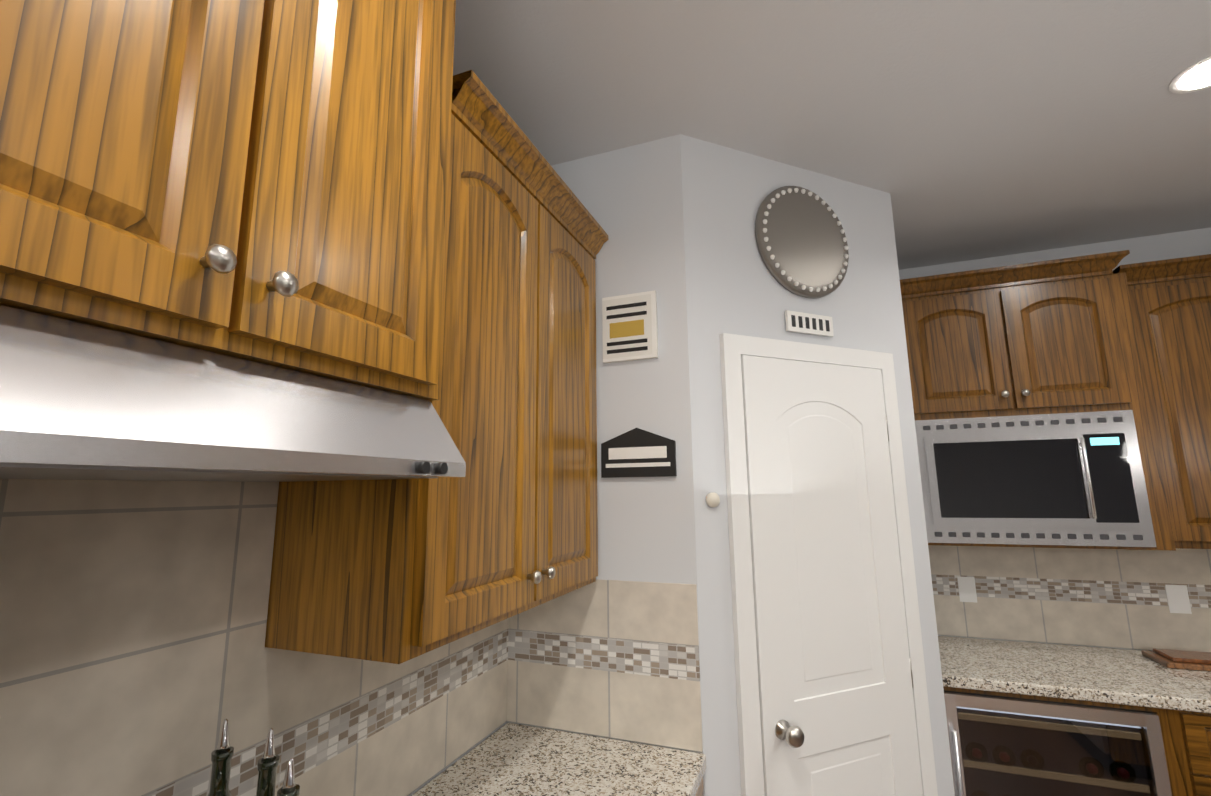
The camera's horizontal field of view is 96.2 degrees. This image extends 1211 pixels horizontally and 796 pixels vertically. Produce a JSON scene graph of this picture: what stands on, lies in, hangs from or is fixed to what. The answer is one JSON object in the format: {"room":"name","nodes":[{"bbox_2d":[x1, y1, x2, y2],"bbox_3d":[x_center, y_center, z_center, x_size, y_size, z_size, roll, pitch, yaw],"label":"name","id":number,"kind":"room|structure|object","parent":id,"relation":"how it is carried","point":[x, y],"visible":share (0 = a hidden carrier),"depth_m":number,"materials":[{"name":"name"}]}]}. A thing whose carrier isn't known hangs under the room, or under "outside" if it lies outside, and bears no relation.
{"room":"kitchen","nodes":[
{"label":"kitchen","id":0,"kind":"room"},
{"bbox_2d":[408,722,505,795],"bbox_3d":[-1.525,0.053,-1.183,0.120,2.765,6.690,-4,-10,21],"label":"wall","id":1,"kind":"structure","parent":0,"point":[436,775],"depth_m":1.45,"materials":[{"name":"white paint"}]},
{"bbox_2d":[0,0,455,400],"bbox_3d":[-0.562,-0.516,0.716,0.420,0.963,0.845,-4,-10,21],"label":"upper cabinet","id":2,"kind":"object","parent":1,"relation":"attached to","point":[266,182],"visible":0.98,"depth_m":0.60,"materials":[{"name":"brown wood"}]},
{"bbox_2d":[0,305,465,481],"bbox_3d":[-0.548,0.024,0.622,0.436,0.130,0.725,-4,-10,21],"label":"range hood","id":3,"kind":"object","parent":1,"relation":"attached to","point":[80,401],"visible":0.98,"depth_m":0.52,"materials":[{"name":"silver metal"}]},
{"bbox_2d":[265,70,608,663],"bbox_3d":[-0.303,-0.047,1.397,0.360,1.110,0.844,-4,-10,21],"label":"upper cabinet","id":4,"kind":"object","parent":1,"relation":"attached to","point":[396,571],"visible":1,"depth_m":1.13,"materials":[{"name":"brown wood"}]},
{"bbox_2d":[506,134,954,795],"bbox_3d":[0.573,0.613,2.251,1.307,2.765,1.550,-4,-10,21],"label":"wall","id":5,"kind":"structure","parent":0,"point":[674,216],"depth_m":1.76,"materials":[{"name":"white paint"}]},
{"bbox_2d":[0,479,702,795],"bbox_3d":[-0.451,0.442,0.550,0.613,0.724,2.369,-4,-10,21],"label":"backsplash","id":6,"kind":"structure","parent":5,"relation":"attached to","point":[138,657],"depth_m":0.92,"materials":[{"name":"tile"}]},
{"bbox_2d":[602,290,658,362],"bbox_3d":[0.077,-0.226,1.731,0.180,0.215,0.016,-4,-10,21],"label":"kitchen sign","id":7,"kind":"object","parent":5,"relation":"attached to","point":[629,327],"visible":1,"depth_m":1.72,"materials":[{"name":"white"}]},
{"bbox_2d":[601,428,676,477],"bbox_3d":[0.098,0.165,1.659,0.235,0.150,0.013,-4,-10,21],"label":"kitchen sign","id":8,"kind":"object","parent":5,"relation":"attached to","point":[636,452],"visible":1,"depth_m":1.65,"materials":[{"name":"black wood"}]},
{"bbox_2d":[706,492,719,506],"bbox_3d":[0.318,0.299,1.597,0.044,0.043,0.020,3,-10,-23],"label":"knob","id":9,"kind":"object","parent":5,"relation":"attached to","point":[713,499],"visible":1,"depth_m":1.59,"materials":[{"name":"beige ceramic"}]},
{"bbox_2d":[755,186,848,297],"bbox_3d":[0.699,-0.551,1.901,0.410,0.410,0.030,3,-10,-23],"label":"mirror","id":10,"kind":"object","parent":5,"relation":"attached to","point":[801,241],"visible":1,"depth_m":1.89,"materials":[{"name":"mirror glass"},{"name":"metal"}]},
{"bbox_2d":[785,310,833,336],"bbox_3d":[0.699,-0.254,1.860,0.200,0.070,0.011,3,-10,-23],"label":"sign","id":11,"kind":"object","parent":5,"relation":"attached to","point":[808,323],"visible":0.98,"depth_m":1.85,"materials":[{"name":"white"}]},
{"bbox_2d":[719,333,937,795],"bbox_3d":[0.715,0.853,1.673,0.740,2.096,0.021,3,-10,-23],"label":"door frame","id":12,"kind":"structure","parent":5,"relation":"attached to","point":[734,348],"depth_m":1.69,"materials":[{"name":"white wood"}]},
{"bbox_2d":[741,355,922,795],"bbox_3d":[0.731,0.873,1.635,0.610,2.018,0.091,3,-10,-23],"label":"pantry door","id":13,"kind":"structure","parent":5,"relation":"in","point":[836,698],"depth_m":1.70,"materials":[{"name":"white wood"}]},
{"bbox_2d":[453,0,1210,269],"bbox_3d":[0.820,-1.525,-0.796,4.875,0.425,8.600,-4,-10,21],"label":"ceiling","id":14,"kind":"structure","parent":0,"point":[962,130],"depth_m":1.62,"materials":[{"name":"white paint"}]},
{"bbox_2d":[1169,56,1210,93],"bbox_3d":[1.711,-0.920,1.535,0.168,0.005,0.168,0,-10,-6],"label":"recessed light","id":15,"kind":"object","parent":14,"relation":"in","point":[1196,76],"visible":1,"depth_m":1.54,"materials":[{"name":"white"}]},
{"bbox_2d":[899,228,1210,650],"bbox_3d":[4.993,0.431,1.471,8.000,2.765,0.120,-4,-10,21],"label":"wall","id":16,"kind":"structure","parent":0,"point":[1190,243],"depth_m":2.58,"materials":[{"name":"white paint"}]},
{"bbox_2d":[900,250,1175,550],"bbox_3d":[1.782,0.051,2.454,0.882,1.175,0.476,-4,-10,21],"label":"upper cabinet","id":17,"kind":"object","parent":16,"relation":"attached to","point":[1034,426],"visible":0.96,"depth_m":2.25,"materials":[{"name":"brown wood"}]},
{"bbox_2d":[928,545,1210,651],"bbox_3d":[2.582,0.834,2.269,2.395,0.459,0.011,-4,-10,21],"label":"backsplash","id":18,"kind":"structure","parent":16,"relation":"attached to","point":[1137,599],"depth_m":2.44,"materials":[{"name":"tile"}]},
{"bbox_2d":[1112,254,1210,548],"bbox_3d":[2.457,0.027,2.267,0.507,1.144,0.346,-4,-10,21],"label":"upper cabinet","id":19,"kind":"object","parent":16,"relation":"attached to","point":[1171,302],"visible":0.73,"depth_m":2.15,"materials":[{"name":"brown wood"}]},
{"bbox_3d":[2.966,1.281,-2.094,9.400,0.060,8.600,-4,-10,21],"label":"floor","id":20,"kind":"structure","parent":0,"visible":0},
{"bbox_2d":[696,778,703,795],"bbox_3d":[-0.158,1.390,1.132,0.614,0.876,0.791,-4,-10,21],"label":"base cabinet","id":21,"kind":"object","parent":20,"relation":"on","point":[700,791],"depth_m":1.36,"materials":[{"name":"brown wood"}]},
{"bbox_2d":[411,722,705,795],"bbox_3d":[-0.439,0.818,0.481,0.615,0.040,2.366,-4,-10,21],"label":"countertop","id":22,"kind":"structure","parent":21,"relation":"on","point":[510,759],"depth_m":1.39,"materials":[{"name":"stone"}]},
{"bbox_2d":[943,687,1154,795],"bbox_3d":[1.668,1.555,2.162,0.662,0.854,0.640,-4,-10,21],"label":"wine cooler","id":23,"kind":"object","parent":20,"relation":"on","point":[1005,744],"depth_m":1.92,"materials":[{"name":"brown glass"}]},
{"bbox_2d":[1135,706,1210,795],"bbox_3d":[2.355,1.493,1.905,0.889,0.876,0.640,-4,-10,21],"label":"base cabinet","id":24,"kind":"object","parent":20,"relation":"on","point":[1178,741],"depth_m":1.80,"materials":[{"name":"brown wood"}]},
{"bbox_2d":[938,636,1210,712],"bbox_3d":[2.469,1.032,1.929,2.395,0.040,0.641,-4,-10,21],"label":"countertop","id":25,"kind":"structure","parent":24,"relation":"on","point":[1113,676],"depth_m":2.04,"materials":[{"name":"stone"}]},
{"bbox_2d":[1141,648,1210,670],"bbox_3d":[2.322,1.030,2.138,0.260,0.035,0.180,-4,-10,21],"label":"tray","id":26,"kind":"object","parent":25,"relation":"on","point":[1185,659],"visible":1,"depth_m":2.12,"materials":[{"name":"brown wood"}]},
{"bbox_3d":[-0.495,0.806,0.631,0.310,0.018,0.340,-4,-10,21],"label":"cutting board","id":27,"kind":"object","parent":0,"visible":0},
{"bbox_2d":[207,718,299,795],"bbox_3d":[-0.497,0.645,0.767,0.205,0.344,0.086,-4,-10,21],"label":"oil bottles","id":28,"kind":"object","parent":27,"relation":"on","point":[222,754],"visible":1,"depth_m":0.79,"materials":[{"name":"glass"},{"name":"metal"}]}
]}

